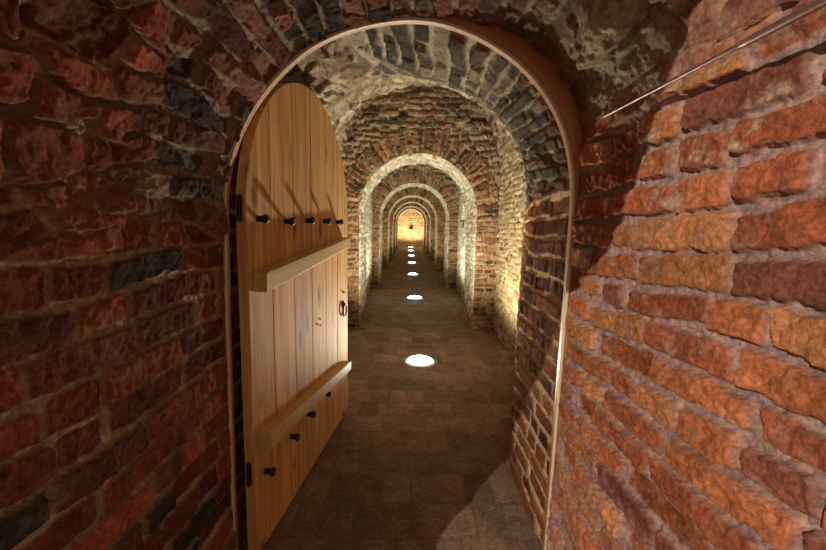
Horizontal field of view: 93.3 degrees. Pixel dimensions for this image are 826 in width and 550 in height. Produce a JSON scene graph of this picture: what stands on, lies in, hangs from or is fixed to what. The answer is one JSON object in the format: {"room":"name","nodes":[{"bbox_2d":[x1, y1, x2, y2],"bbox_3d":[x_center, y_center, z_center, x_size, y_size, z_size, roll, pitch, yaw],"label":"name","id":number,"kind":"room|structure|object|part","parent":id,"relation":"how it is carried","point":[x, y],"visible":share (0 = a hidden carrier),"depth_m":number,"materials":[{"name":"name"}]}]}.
{"room":"underground brick passage","nodes":[
{"label":"underground brick passage","id":0,"kind":"room"},
{"bbox_2d":[0,170,246,549],"bbox_3d":[-0.832,0.292,2.178,0.389,1.773,3.857,1,7,1],"label":"wall","id":1,"kind":"structure","parent":0,"point":[114,415],"depth_m":0.91,"materials":[{"name":"brick"}]},
{"bbox_2d":[223,14,581,549],"bbox_3d":[-0.064,0.144,1.477,1.460,2.239,0.042,1,7,-1],"label":"door frame","id":2,"kind":"structure","parent":1,"relation":"attached to","point":[537,67],"depth_m":1.38,"materials":[{"name":"brown wood"}]},
{"bbox_2d":[236,83,350,549],"bbox_3d":[-0.554,0.071,2.189,0.100,2.110,1.394,2,7,6],"label":"door","id":3,"kind":"structure","parent":2,"relation":"attached to","point":[293,242],"depth_m":1.85,"materials":[{"name":"brown wood"}]},
{"bbox_2d":[366,193,372,295],"bbox_3d":[-0.926,-0.584,7.426,0.040,2.173,3.700,1,7,-1],"label":"wall","id":4,"kind":"structure","parent":0,"point":[369,206],"depth_m":8.34,"materials":[{"name":"brick"}]},
{"bbox_2d":[238,246,541,549],"bbox_3d":[-0.027,-0.291,13.675,2.600,0.009,27.200,1,7,-1],"label":"floor","id":5,"kind":"structure","parent":0,"point":[417,458],"depth_m":2.61,"materials":[{"name":"tile"}]},
{"bbox_2d":[406,295,423,299],"bbox_3d":[0.036,0.444,7.781,0.374,0.063,0.374,1,7,-1],"label":"floor lamp","id":6,"kind":"object","parent":5,"relation":"on","point":[413,297],"visible":0.99,"depth_m":7.69,"materials":[{"name":"glass"}]},
{"bbox_3d":[0.036,0.437,7.780,0.307,0.048,0.307,1,7,-1],"label":"lamp glass","id":7,"kind":"part","parent":6,"relation":"part of","materials":[{"name":"white glass"}]},
{"bbox_2d":[403,355,436,367],"bbox_3d":[0.075,0.908,4.167,0.374,0.063,0.374,1,7,-1],"label":"floor lamp","id":8,"kind":"object","parent":5,"relation":"on","point":[417,361],"visible":1,"depth_m":4.09,"materials":[{"name":"glass"}]},
{"bbox_3d":[0.075,0.901,4.166,0.307,0.048,0.307,1,7,-1],"label":"lamp glass","id":9,"kind":"part","parent":8,"relation":"part of","materials":[{"name":"white glass"}]},
{"bbox_2d":[229,24,569,245],"bbox_3d":[0.122,-1.011,2.674,2.142,1.479,2.591,1,7,-1],"label":"ceiling","id":10,"kind":"structure","parent":0,"point":[344,72],"depth_m":1.87,"materials":[{"name":"brick"}]},
{"bbox_2d":[0,0,814,205],"bbox_3d":[-0.016,-0.503,0.762,1.392,0.698,1.243,1,7,-1],"label":"ceiling","id":11,"kind":"structure","parent":0,"point":[150,97],"depth_m":0.93,"materials":[{"name":"brick"}]},
{"bbox_2d":[398,210,422,245],"bbox_3d":[-0.137,-3.743,26.909,2.400,3.520,0.388,1,7,-1],"label":"wall","id":12,"kind":"structure","parent":0,"point":[410,222],"depth_m":26.82,"materials":[{"name":"brick"}]},
{"bbox_2d":[396,207,425,249],"bbox_3d":[-0.103,-3.256,23.660,2.272,3.380,0.836,1,7,-1],"label":"wall","id":13,"kind":"structure","parent":0,"point":[408,208],"depth_m":23.34,"materials":[{"name":"brick"}]},
{"bbox_2d":[393,203,429,253],"bbox_3d":[-0.068,-2.792,20.040,2.263,3.382,0.836,1,7,-1],"label":"wall","id":14,"kind":"structure","parent":0,"point":[415,205],"depth_m":19.71,"materials":[{"name":"brick"}]},
{"bbox_2d":[389,197,435,259],"bbox_3d":[-0.027,-2.338,16.469,2.255,3.390,0.835,1,7,-1],"label":"wall","id":15,"kind":"structure","parent":0,"point":[425,205],"depth_m":16.14,"materials":[{"name":"brick"}]},
{"bbox_2d":[382,187,444,269],"bbox_3d":[0.011,-1.885,12.898,2.239,3.400,0.835,1,7,-1],"label":"wall","id":16,"kind":"structure","parent":0,"point":[427,196],"depth_m":12.56,"materials":[{"name":"brick"}]},
{"bbox_2d":[372,164,459,287],"bbox_3d":[0.051,-1.426,9.277,2.231,3.412,0.836,1,7,-1],"label":"wall","id":17,"kind":"structure","parent":0,"point":[427,177],"depth_m":8.88,"materials":[{"name":"brick"}]},
{"bbox_2d":[342,84,500,329],"bbox_3d":[0.088,-0.961,5.665,2.228,3.411,0.860,1,7,-1],"label":"wall","id":18,"kind":"structure","parent":0,"point":[438,127],"depth_m":5.20,"materials":[{"name":"brick"}]},
{"bbox_2d":[337,98,520,174],"bbox_3d":[0.128,-1.903,4.622,2.156,1.219,1.550,1,7,-1],"label":"ceiling","id":19,"kind":"structure","parent":0,"point":[509,160],"depth_m":4.94,"materials":[{"name":"brick"}]},
{"bbox_2d":[456,194,466,297],"bbox_3d":[1.191,-0.533,7.456,0.331,2.153,3.700,1,7,-1],"label":"wall","id":20,"kind":"structure","parent":0,"point":[462,220],"depth_m":8.33,"materials":[{"name":"brick"}]},
{"bbox_2d":[492,165,524,355],"bbox_3d":[1.206,-0.205,4.852,0.148,2.163,1.550,1,7,-1],"label":"wall","id":21,"kind":"structure","parent":0,"point":[511,214],"depth_m":4.68,"materials":[{"name":"brick"}]},
{"bbox_2d":[510,200,566,544],"bbox_3d":[0.805,0.243,2.856,0.168,1.765,2.634,3,7,12],"label":"wall","id":22,"kind":"structure","parent":0,"point":[541,286],"depth_m":1.91,"materials":[{"name":"brick"}]},
{"bbox_2d":[546,1,825,549],"bbox_3d":[0.612,0.444,0.891,0.076,1.859,1.245,1,7,-3],"label":"wall","id":23,"kind":"structure","parent":0,"point":[692,406],"depth_m":0.83,"materials":[{"name":"brick"}]},
{"bbox_2d":[601,0,825,117],"bbox_3d":[0.573,-0.408,0.729,0.014,0.026,0.898,1,7,-1],"label":"rod","id":24,"kind":"object","parent":23,"relation":"attached to","point":[810,8],"visible":1,"depth_m":0.65,"materials":[{"name":"silver metal"}]}
]}

